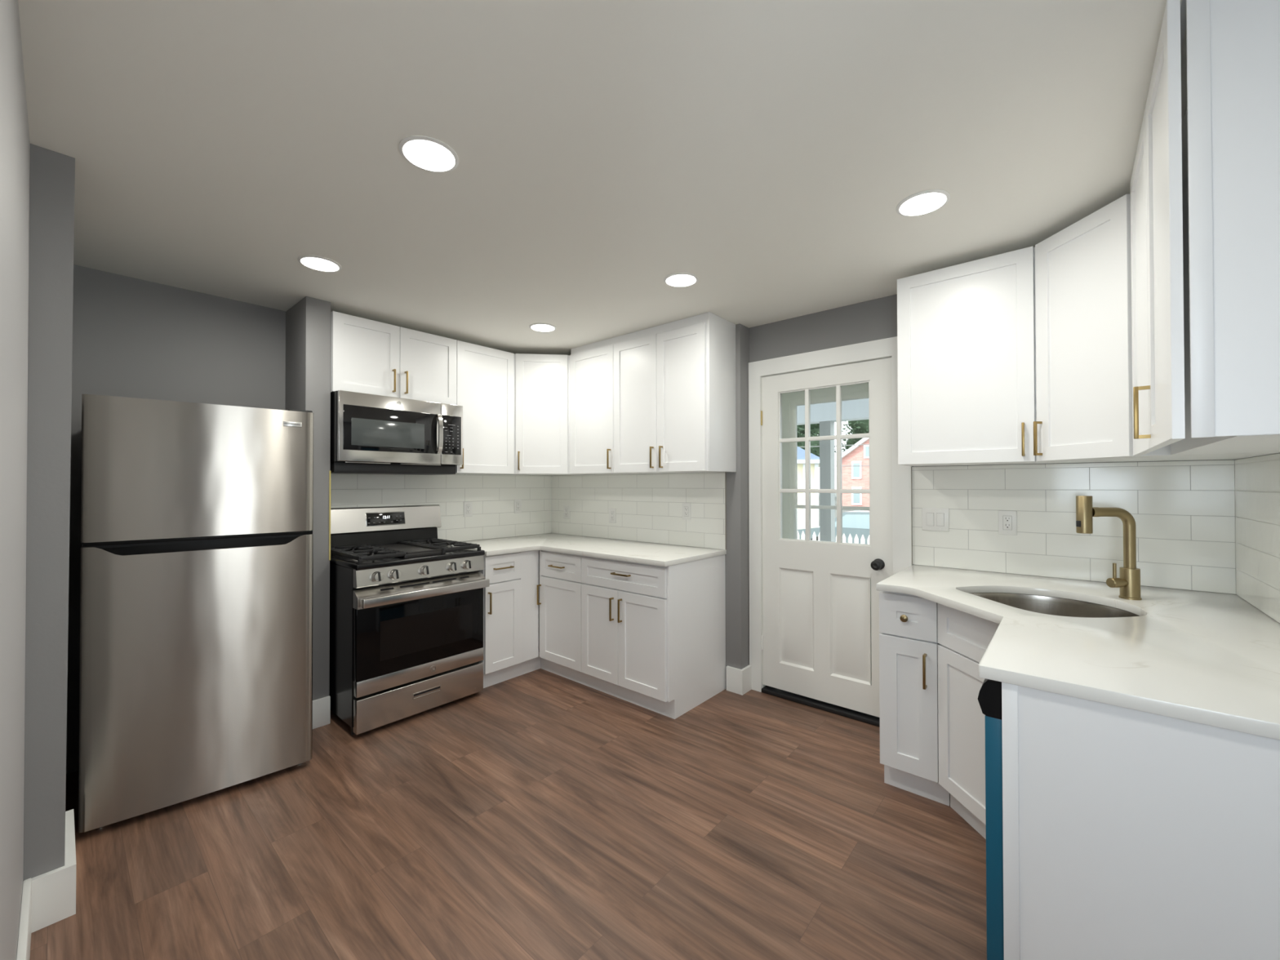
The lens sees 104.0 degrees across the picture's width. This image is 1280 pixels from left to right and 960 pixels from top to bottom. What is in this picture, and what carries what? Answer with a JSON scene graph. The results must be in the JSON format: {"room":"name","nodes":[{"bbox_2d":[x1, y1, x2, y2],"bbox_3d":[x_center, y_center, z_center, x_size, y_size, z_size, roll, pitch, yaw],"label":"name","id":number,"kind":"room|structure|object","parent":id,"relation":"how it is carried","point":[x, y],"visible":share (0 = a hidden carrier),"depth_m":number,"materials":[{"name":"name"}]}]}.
{"room":"kitchen","nodes":[
{"label":"kitchen","id":0,"kind":"room"},
{"bbox_2d":[0,0,30,959],"bbox_3d":[-0.749,0.157,0.467,3.037,2.385,0.140,-1,-1,41],"label":"wall","id":1,"kind":"structure","parent":0,"point":[15,142],"depth_m":1.04,"materials":[{"name":"grey paint"}]},
{"bbox_2d":[22,143,75,881],"bbox_3d":[-2.354,0.172,1.821,1.163,2.385,0.362,-1,-1,41],"label":"wall","id":2,"kind":"structure","parent":0,"point":[51,173],"depth_m":1.54,"materials":[{"name":"grey paint"}]},
{"bbox_2d":[16,808,75,959],"bbox_3d":[-1.138,1.272,0.956,2.580,0.165,0.106,-1,-1,41],"label":"baseboard","id":3,"kind":"structure","parent":2,"relation":"attached to","point":[53,891],"depth_m":1.53,"materials":[{"name":"white paint"}]},
{"bbox_2d":[66,264,285,773],"bbox_3d":[-2.574,0.179,2.572,0.150,2.385,1.215,-1,-1,41],"label":"wall","id":4,"kind":"structure","parent":0,"point":[132,337],"depth_m":2.56,"materials":[{"name":"grey paint"}]},
{"bbox_2d":[284,296,330,700],"bbox_3d":[-1.976,0.181,2.941,0.475,2.385,0.124,-1,-1,41],"label":"wall","id":5,"kind":"structure","parent":0,"point":[308,322],"depth_m":2.80,"materials":[{"name":"grey paint"}]},
{"bbox_2d":[312,695,330,728],"bbox_3d":[-1.788,1.294,2.772,0.016,0.155,0.123,-1,-1,41],"label":"baseboard","id":6,"kind":"structure","parent":5,"relation":"attached to","point":[322,706],"depth_m":2.78,"materials":[{"name":"white paint"}]},
{"bbox_2d":[328,471,330,559],"bbox_3d":[-1.760,0.201,2.834,0.013,0.507,0.007,-1,-1,41],"label":"trim","id":7,"kind":"structure","parent":5,"relation":"attached to","point":[329,471],"depth_m":2.83,"materials":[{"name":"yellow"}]},
{"bbox_2d":[455,473,551,639],"bbox_3d":[-1.468,0.188,3.781,0.150,2.385,1.911,-1,-1,41],"label":"wall","id":8,"kind":"structure","parent":0,"point":[455,473],"depth_m":4.34,"materials":[{"name":"grey paint"}]},
{"bbox_2d":[330,311,457,404],"bbox_3d":[-1.614,-0.731,3.228,0.362,0.458,0.760,-1,-1,41],"label":"upper cabinet","id":9,"kind":"object","parent":8,"relation":"attached to","point":[371,357],"visible":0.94,"depth_m":3.09,"materials":[{"name":"white paint"}]},
{"bbox_2d":[330,390,462,475],"bbox_3d":[-1.578,-0.270,3.197,0.445,0.460,0.758,-1,-1,41],"label":"microwave","id":10,"kind":"object","parent":9,"relation":"attached to","point":[371,433],"visible":0.99,"depth_m":3.02,"materials":[{"name":"silver metal"}]},
{"bbox_2d":[330,473,551,541],"bbox_3d":[-1.392,0.210,3.748,0.007,0.509,1.859,-1,-1,41],"label":"tile backsplash","id":11,"kind":"structure","parent":8,"relation":"attached to","point":[492,496],"depth_m":3.81,"materials":[{"name":"white tile"}]},
{"bbox_2d":[463,501,472,516],"bbox_3d":[-1.315,0.223,3.825,0.008,0.116,0.072,-1,-1,41],"label":"wall outlet","id":12,"kind":"object","parent":11,"relation":"attached to","point":[468,506],"visible":1,"depth_m":3.82,"materials":[{"name":"white plastic"}]},
{"bbox_2d":[466,504,470,513],"bbox_3d":[-1.314,0.223,3.824,0.003,0.066,0.033,-1,-1,41],"label":"receptacle","id":13,"kind":"object","parent":12,"relation":"attached to","point":[468,506],"depth_m":3.82,"materials":[{"name":"grey plastic"}]},
{"bbox_2d":[514,498,521,513],"bbox_3d":[-1.018,0.218,4.171,0.008,0.116,0.072,-1,-1,41],"label":"wall outlet","id":14,"kind":"object","parent":11,"relation":"attached to","point":[517,503],"visible":1,"depth_m":4.17,"materials":[{"name":"white plastic"}]},
{"bbox_2d":[516,502,519,510],"bbox_3d":[-1.017,0.218,4.170,0.003,0.066,0.033,-1,-1,41],"label":"receptacle","id":15,"kind":"object","parent":14,"relation":"attached to","point":[517,503],"depth_m":4.17,"materials":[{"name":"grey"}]},
{"bbox_2d":[455,340,514,474],"bbox_3d":[-1.213,-0.502,3.691,0.362,0.909,0.462,-1,-1,41],"label":"upper cabinet","id":16,"kind":"object","parent":8,"relation":"attached to","point":[485,375],"visible":0.73,"depth_m":3.59,"materials":[{"name":"white paint"}]},
{"bbox_2d":[507,353,586,475],"bbox_3d":[-0.762,-0.499,4.025,0.610,0.909,0.627,-1,-1,41],"label":"upper cabinet","id":17,"kind":"object","parent":8,"relation":"attached to","point":[541,381],"visible":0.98,"depth_m":3.80,"materials":[{"name":"white paint"}]},
{"bbox_2d":[29,639,986,959],"bbox_3d":[-0.167,1.423,2.099,4.600,0.120,3.650,-1,-1,41],"label":"floor","id":18,"kind":"structure","parent":0,"point":[540,814],"depth_m":1.83,"materials":[{"name":"wood"}]},
{"bbox_2d":[78,394,313,832],"bbox_3d":[-2.060,0.518,2.379,0.752,1.702,0.660,0,-1,-43],"label":"refrigerator","id":19,"kind":"object","parent":18,"relation":"on","point":[196,659],"visible":1,"depth_m":2.09,"materials":[{"name":"silver metal"}]},
{"bbox_2d":[80,394,313,546],"bbox_3d":[-1.859,-0.035,2.167,0.133,0.580,0.751,-1,-1,41],"label":"freezer","id":20,"kind":"object","parent":19,"relation":"in","point":[154,472],"depth_m":2.10,"materials":[{"name":"silver metal"}]},
{"bbox_2d":[328,504,489,734],"bbox_3d":[-1.461,0.774,3.106,0.692,1.200,0.774,-1,-1,41],"label":"gas range","id":21,"kind":"object","parent":18,"relation":"on","point":[406,602],"visible":0.98,"depth_m":2.88,"materials":[{"name":"silver metal"}]},
{"bbox_2d":[329,545,484,570],"bbox_3d":[-1.479,0.465,3.116,0.640,0.033,0.762,-1,-1,41],"label":"cooktop","id":22,"kind":"object","parent":21,"relation":"in","point":[424,559],"depth_m":2.86,"materials":[{"name":"black metal"}]},
{"bbox_2d":[480,550,540,688],"bbox_3d":[-1.065,0.937,3.619,0.658,0.882,0.501,-1,-1,41],"label":"base cabinet","id":23,"kind":"object","parent":18,"relation":"on","point":[510,606],"visible":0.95,"depth_m":3.40,"materials":[{"name":"white paint"}]},
{"bbox_2d":[537,550,588,686],"bbox_3d":[-0.385,0.936,3.668,0.508,0.882,0.658,-1,-1,41],"label":"base cabinet","id":24,"kind":"object","parent":18,"relation":"on","point":[560,573],"visible":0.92,"depth_m":3.42,"materials":[{"name":"white paint"}]},
{"bbox_2d":[581,554,725,719],"bbox_3d":[0.077,0.932,3.270,0.712,0.882,0.658,-1,-1,41],"label":"base cabinet","id":25,"kind":"object","parent":18,"relation":"on","point":[653,637],"visible":0.98,"depth_m":3.03,"materials":[{"name":"white paint"}]},
{"bbox_2d":[459,533,726,566],"bbox_3d":[-0.458,0.477,3.465,1.788,0.030,1.067,-1,-1,41],"label":"countertop","id":26,"kind":"structure","parent":25,"relation":"on","point":[637,552],"depth_m":3.38,"materials":[{"name":"white stone"}]},
{"bbox_2d":[879,591,950,805],"bbox_3d":[1.343,0.922,2.345,0.254,0.882,0.656,-1,-1,41],"label":"base cabinet","id":27,"kind":"object","parent":18,"relation":"on","point":[908,643],"visible":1,"depth_m":2.13,"materials":[{"name":"white paint"}]},
{"bbox_2d":[937,603,999,839],"bbox_3d":[1.672,0.917,1.883,0.901,0.882,0.911,-1,-1,41],"label":"base cabinet","id":28,"kind":"object","parent":18,"relation":"on","point":[964,638],"visible":0.29,"depth_m":1.93,"materials":[{"name":"white paint"}]},
{"bbox_2d":[875,564,1279,740],"bbox_3d":[1.385,0.459,1.718,1.132,0.030,1.560,-1,-1,41],"label":"countertop","id":29,"kind":"structure","parent":28,"relation":"on","point":[1202,657],"depth_m":1.32,"materials":[{"name":"white stone"}]},
{"bbox_2d":[970,592,1139,617],"bbox_3d":[1.532,0.583,1.863,0.475,0.214,0.525,0,-1,-2],"label":"sink","id":30,"kind":"object","parent":29,"relation":"in","point":[1054,606],"visible":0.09,"depth_m":2.03,"materials":[{"name":"silver metal"}]},
{"bbox_2d":[1075,495,1142,599],"bbox_3d":[1.761,0.252,1.878,0.216,0.384,0.062,0,-1,1],"label":"faucet","id":31,"kind":"object","parent":29,"relation":"on","point":[1128,582],"visible":1,"depth_m":1.87,"materials":[{"name":"gold metal"}]},
{"bbox_2d":[977,678,1004,959],"bbox_3d":[1.249,0.915,1.238,0.614,0.876,0.600,-1,-1,41],"label":"dishwasher","id":32,"kind":"object","parent":18,"relation":"on","point":[989,697],"visible":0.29,"depth_m":1.19,"materials":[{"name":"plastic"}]},
{"bbox_2d":[1001,682,1279,959],"bbox_3d":[1.085,0.910,0.969,0.617,0.882,0.022,-1,-1,41],"label":"end panel","id":33,"kind":"object","parent":18,"relation":"on","point":[1128,833],"visible":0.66,"depth_m":1.02,"materials":[{"name":"white paint"}]},
{"bbox_2d":[17,0,1186,355],"bbox_3d":[-0.171,-1.082,2.121,4.600,0.120,3.650,-1,-1,41],"label":"ceiling","id":34,"kind":"structure","parent":0,"point":[766,153],"depth_m":1.50,"materials":[{"name":"white paint"}]},
{"bbox_2d":[297,254,342,271],"bbox_3d":[-1.503,-1.014,2.348,0.175,0.006,0.175,-1,-1,41],"label":"recessed light","id":35,"kind":"object","parent":34,"relation":"in","point":[314,262],"visible":1,"depth_m":2.33,"materials":[{"name":"white plastic"}]},
{"bbox_2d":[398,135,458,173],"bbox_3d":[-0.663,-1.022,1.575,0.175,0.006,0.175,-1,-1,41],"label":"recessed light","id":36,"kind":"object","parent":34,"relation":"in","point":[428,153],"visible":1,"depth_m":1.56,"materials":[{"name":"white plastic"}]},
{"bbox_2d":[528,323,555,331],"bbox_3d":[-0.643,-1.007,3.306,0.175,0.006,0.175,-1,-1,41],"label":"recessed light","id":37,"kind":"object","parent":34,"relation":"in","point":[535,326],"visible":1,"depth_m":3.30,"materials":[{"name":"white plastic"}]},
{"bbox_2d":[663,272,697,287],"bbox_3d":[0.208,-1.015,2.541,0.175,0.006,0.175,-1,-1,41],"label":"recessed light","id":38,"kind":"object","parent":34,"relation":"in","point":[677,279],"visible":1,"depth_m":2.53,"materials":[{"name":"white plastic"}]},
{"bbox_2d":[896,189,950,216],"bbox_3d":[1.047,-1.023,1.852,0.175,0.006,0.175,-1,-1,41],"label":"recessed light","id":39,"kind":"object","parent":34,"relation":"in","point":[926,202],"visible":1,"depth_m":1.84,"materials":[{"name":"white plastic"}]},
{"bbox_2d":[551,324,749,688],"bbox_3d":[-0.029,0.187,4.001,2.046,2.385,0.300,-1,-1,41],"label":"wall","id":40,"kind":"structure","parent":0,"point":[737,556],"depth_m":3.25,"materials":[{"name":"grey paint"}]},
{"bbox_2d":[569,337,626,474],"bbox_3d":[-0.268,-0.527,3.774,0.468,0.958,0.362,-1,-1,41],"label":"upper cabinet","id":41,"kind":"object","parent":40,"relation":"attached to","point":[591,365],"visible":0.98,"depth_m":3.66,"materials":[{"name":"white paint"}]},
{"bbox_2d":[551,471,725,549],"bbox_3d":[-0.111,0.209,3.868,1.778,0.509,0.007,-1,-1,41],"label":"tile backsplash","id":42,"kind":"structure","parent":40,"relation":"attached to","point":[648,506],"depth_m":3.73,"materials":[{"name":"white tile"}]},
{"bbox_2d":[564,505,569,519],"bbox_3d":[-0.634,0.279,4.307,0.072,0.116,0.008,-1,-1,41],"label":"wall outlet","id":43,"kind":"object","parent":42,"relation":"attached to","point":[566,508],"visible":1,"depth_m":4.30,"materials":[{"name":"white plastic"}]},
{"bbox_2d":[608,508,616,523],"bbox_3d":[-0.217,0.282,3.949,0.072,0.116,0.008,-1,-1,41],"label":"wall outlet","id":44,"kind":"object","parent":42,"relation":"attached to","point":[612,512],"visible":1,"depth_m":3.94,"materials":[{"name":"white plastic"}]},
{"bbox_2d":[610,511,613,519],"bbox_3d":[-0.219,0.282,3.948,0.033,0.066,0.003,-1,-1,41],"label":"receptacle","id":45,"kind":"object","parent":44,"relation":"attached to","point":[611,512],"depth_m":3.95,"materials":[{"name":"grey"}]},
{"bbox_2d":[682,502,690,519],"bbox_3d":[0.324,0.220,3.484,0.072,0.116,0.008,-1,-1,41],"label":"wall outlet","id":46,"kind":"object","parent":42,"relation":"attached to","point":[686,506],"visible":1,"depth_m":3.48,"materials":[{"name":"white plastic"}]},
{"bbox_2d":[684,506,688,516],"bbox_3d":[0.323,0.220,3.483,0.033,0.066,0.003,-1,-1,41],"label":"receptacle","id":47,"kind":"object","parent":46,"relation":"attached to","point":[686,508],"depth_m":3.48,"materials":[{"name":"grey plastic"}]},
{"bbox_2d":[613,311,736,473],"bbox_3d":[0.208,-0.530,3.365,0.786,0.960,0.362,-1,-1,41],"label":"upper cabinet","id":48,"kind":"object","parent":40,"relation":"attached to","point":[675,382],"visible":1,"depth_m":3.19,"materials":[{"name":"white paint"}]},
{"bbox_2d":[724,471,726,549],"bbox_3d":[0.564,0.203,3.286,0.002,0.510,0.011,-1,-1,41],"label":"trim","id":49,"kind":"structure","parent":40,"relation":"attached to","point":[725,472],"depth_m":3.28,"materials":[{"name":"grey paint"}]},
{"bbox_2d":[726,665,751,695],"bbox_3d":[0.647,1.295,3.270,0.118,0.155,0.122,-1,-1,41],"label":"baseboard","id":50,"kind":"structure","parent":40,"relation":"attached to","point":[739,681],"depth_m":3.23,"materials":[{"name":"white paint"}]},
{"bbox_2d":[761,685,879,727],"bbox_3d":[1.145,1.357,3.047,0.787,0.026,0.201,-1,-1,41],"label":"threshold","id":51,"kind":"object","parent":40,"relation":"attached to","point":[853,714],"depth_m":2.98,"materials":[{"name":"black plastic"}]},
{"bbox_2d":[760,357,893,717],"bbox_3d":[1.080,0.325,2.993,0.800,1.998,0.112,-1,-1,41],"label":"door","id":52,"kind":"structure","parent":40,"relation":"in","point":[815,638],"depth_m":2.98,"materials":[{"name":"white paint"}]},
{"bbox_2d":[782,382,871,682],"bbox_3d":[1.220,0.345,3.145,0.777,1.990,0.038,-1,-1,41],"label":"door","id":53,"kind":"structure","parent":40,"relation":"in","point":[790,401],"depth_m":3.31,"materials":[{"name":"white paint"}]},
{"bbox_2d":[748,336,912,692],"bbox_3d":[1.148,0.296,3.055,0.964,2.147,0.198,-1,-1,41],"label":"door frame","id":54,"kind":"structure","parent":40,"relation":"attached to","point":[887,347],"depth_m":3.14,"materials":[{"name":"white paint"}]},
{"bbox_2d":[911,459,1235,594],"bbox_3d":[1.887,0.187,2.312,1.127,0.521,0.007,-1,-1,41],"label":"tile backsplash","id":55,"kind":"structure","parent":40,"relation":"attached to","point":[1183,513],"depth_m":2.23,"materials":[{"name":"white tile"}]},
{"bbox_2d":[922,507,949,531],"bbox_3d":[1.538,0.205,2.603,0.122,0.119,0.008,-1,-1,41],"label":"light switch","id":56,"kind":"object","parent":55,"relation":"attached to","point":[933,518],"visible":1,"depth_m":2.60,"materials":[{"name":"white plastic"}]},
{"bbox_2d":[998,510,1017,535],"bbox_3d":[1.768,0.206,2.405,0.072,0.116,0.008,-1,-1,41],"label":"wall outlet","id":57,"kind":"object","parent":55,"relation":"attached to","point":[1007,520],"visible":1,"depth_m":2.40,"materials":[{"name":"white plastic"}]},
{"bbox_2d":[1003,515,1012,529],"bbox_3d":[1.767,0.206,2.403,0.035,0.068,0.004,-1,-1,41],"label":"receptacle","id":58,"kind":"object","parent":57,"relation":"attached to","point":[1007,520],"depth_m":2.40,"materials":[{"name":"grey plastic"}]},
{"bbox_2d":[749,293,1232,594],"bbox_3d":[1.631,0.173,2.642,2.264,2.385,0.156,-1,-1,41],"label":"wall","id":59,"kind":"structure","parent":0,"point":[875,319],"depth_m":2.98,"materials":[{"name":"grey paint"}]},
{"bbox_2d":[897,245,1038,466],"bbox_3d":[1.548,-0.527,2.375,0.523,0.904,0.362,-1,-1,41],"label":"upper cabinet","id":60,"kind":"object","parent":59,"relation":"attached to","point":[966,352],"visible":0.99,"depth_m":2.25,"materials":[{"name":"white paint"}]},
{"bbox_3d":[1.355,0.156,0.701,0.150,2.385,3.500,-1,-1,41],"label":"wall","id":61,"kind":"structure","parent":0,"visible":0},
{"bbox_2d":[1033,194,1279,463],"bbox_3d":[1.896,-0.532,1.918,0.606,0.904,0.602,-1,-1,41],"label":"upper cabinet","id":62,"kind":"object","parent":61,"relation":"attached to","point":[1083,348],"visible":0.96,"depth_m":1.87,"materials":[{"name":"white paint"}]},
{"bbox_2d":[1129,0,1279,456],"bbox_3d":[1.507,-0.558,1.279,0.362,0.946,0.867,-1,-1,41],"label":"upper cabinet","id":63,"kind":"object","parent":61,"relation":"attached to","point":[1205,189],"visible":1,"depth_m":1.01,"materials":[{"name":"white paint"}]},
{"bbox_2d":[1234,453,1279,622],"bbox_3d":[1.817,0.178,1.360,0.007,0.521,1.543,-1,-1,41],"label":"tile backsplash","id":64,"kind":"structure","parent":61,"relation":"attached to","point":[1256,479],"depth_m":1.70,"materials":[{"name":"white tile"}]},
{"label":"outside","id":65,"kind":"structure","parent":0,"visible":0},
{"bbox_2d":[818,493,854,525],"bbox_3d":[27.162,2.731,59.934,150.000,0.200,119.400,-1,-1,41],"label":"ground","id":66,"kind":"structure","parent":65,"point":[843,510],"depth_m":40.41,"materials":[{"name":"grey"}]},
{"bbox_2d":[797,446,819,528],"bbox_3d":[4.301,-1.657,23.239,7.700,8.000,7.450,0,-1,17],"label":"house","id":67,"kind":"structure","parent":66,"relation":"on","point":[815,460],"depth_m":19.10,"materials":[{"name":"beige"}]},
{"bbox_2d":[796,423,835,457],"bbox_3d":[22.459,-4.714,79.437,16.293,15.065,16.064,-1,-1,41],"label":"tree","id":68,"kind":"object","parent":66,"relation":"on","point":[815,428],"visible":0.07,"depth_m":73.70,"materials":[{"name":"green plant"}]},
{"bbox_2d":[797,510,869,544],"bbox_3d":[6.679,1.547,13.931,4.550,1.420,1.780,-1,-1,41],"label":"car","id":69,"kind":"object","parent":66,"relation":"on","point":[855,522],"visible":0.07,"depth_m":13.57,"materials":[{"name":"grey paint"}]},
{"bbox_2d":[797,530,869,544],"bbox_3d":[3.627,1.601,9.268,2.400,1.240,0.070,-1,-1,41],"label":"picket fence","id":70,"kind":"object","parent":66,"relation":"on","point":[814,536],"visible":0.16,"depth_m":9.08,"materials":[{"name":"beige paint"}]},
{"bbox_2d":[835,437,869,506],"bbox_3d":[25.525,-1.656,46.998,10.750,8.350,9.600,-1,-1,41],"label":"brick house","id":71,"kind":"structure","parent":66,"relation":"on","point":[853,477],"depth_m":45.91,"materials":[{"name":"red"}]},
{"bbox_2d":[841,419,869,452],"bbox_3d":[36.723,-5.242,70.043,17.824,15.910,18.229,-1,-1,41],"label":"tree","id":72,"kind":"object","parent":66,"relation":"on","point":[862,426],"visible":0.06,"depth_m":69.02,"materials":[{"name":"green plant"}]},
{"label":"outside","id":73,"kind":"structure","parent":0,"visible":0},
{"bbox_2d":[798,444,869,447],"bbox_3d":[16.495,-2.374,29.181,26.001,0.348,0.048,-1,-1,41],"label":"overhead wire","id":74,"kind":"object","parent":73,"point":[860,444],"visible":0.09,"depth_m":31.92,"materials":[{"name":"grey"}]},
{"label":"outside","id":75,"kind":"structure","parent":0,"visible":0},
{"bbox_2d":[842,465,869,466],"bbox_3d":[16.497,-1.036,29.169,26.001,0.323,0.048,-1,-1,41],"label":"overhead wire","id":76,"kind":"object","parent":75,"point":[842,465],"visible":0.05,"depth_m":31.59,"materials":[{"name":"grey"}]},
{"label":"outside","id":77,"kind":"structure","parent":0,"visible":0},
{"bbox_3d":[1.256,-1.177,4.548,5.000,0.120,2.110,-1,-1,41],"label":"ceiling","id":78,"kind":"structure","parent":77,"visible":0},
{"bbox_2d":[796,398,869,425],"bbox_3d":[1.834,-0.855,5.216,5.000,0.515,0.160,-1,-1,41],"label":"beam","id":79,"kind":"structure","parent":78,"relation":"attached to","point":[858,409],"depth_m":5.02,"materials":[{"name":"white"}]},
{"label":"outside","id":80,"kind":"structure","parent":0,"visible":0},
{"bbox_3d":[1.277,1.533,4.543,5.000,0.200,2.160,-1,-1,41],"label":"floor","id":81,"kind":"structure","parent":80,"visible":0},
{"bbox_2d":[819,421,835,542],"bbox_3d":[1.922,0.418,5.127,0.112,2.038,0.115,-1,-1,41],"label":"porch post","id":82,"kind":"object","parent":81,"relation":"on","point":[827,479],"visible":0.64,"depth_m":5.09,"materials":[{"name":"grey paint"}]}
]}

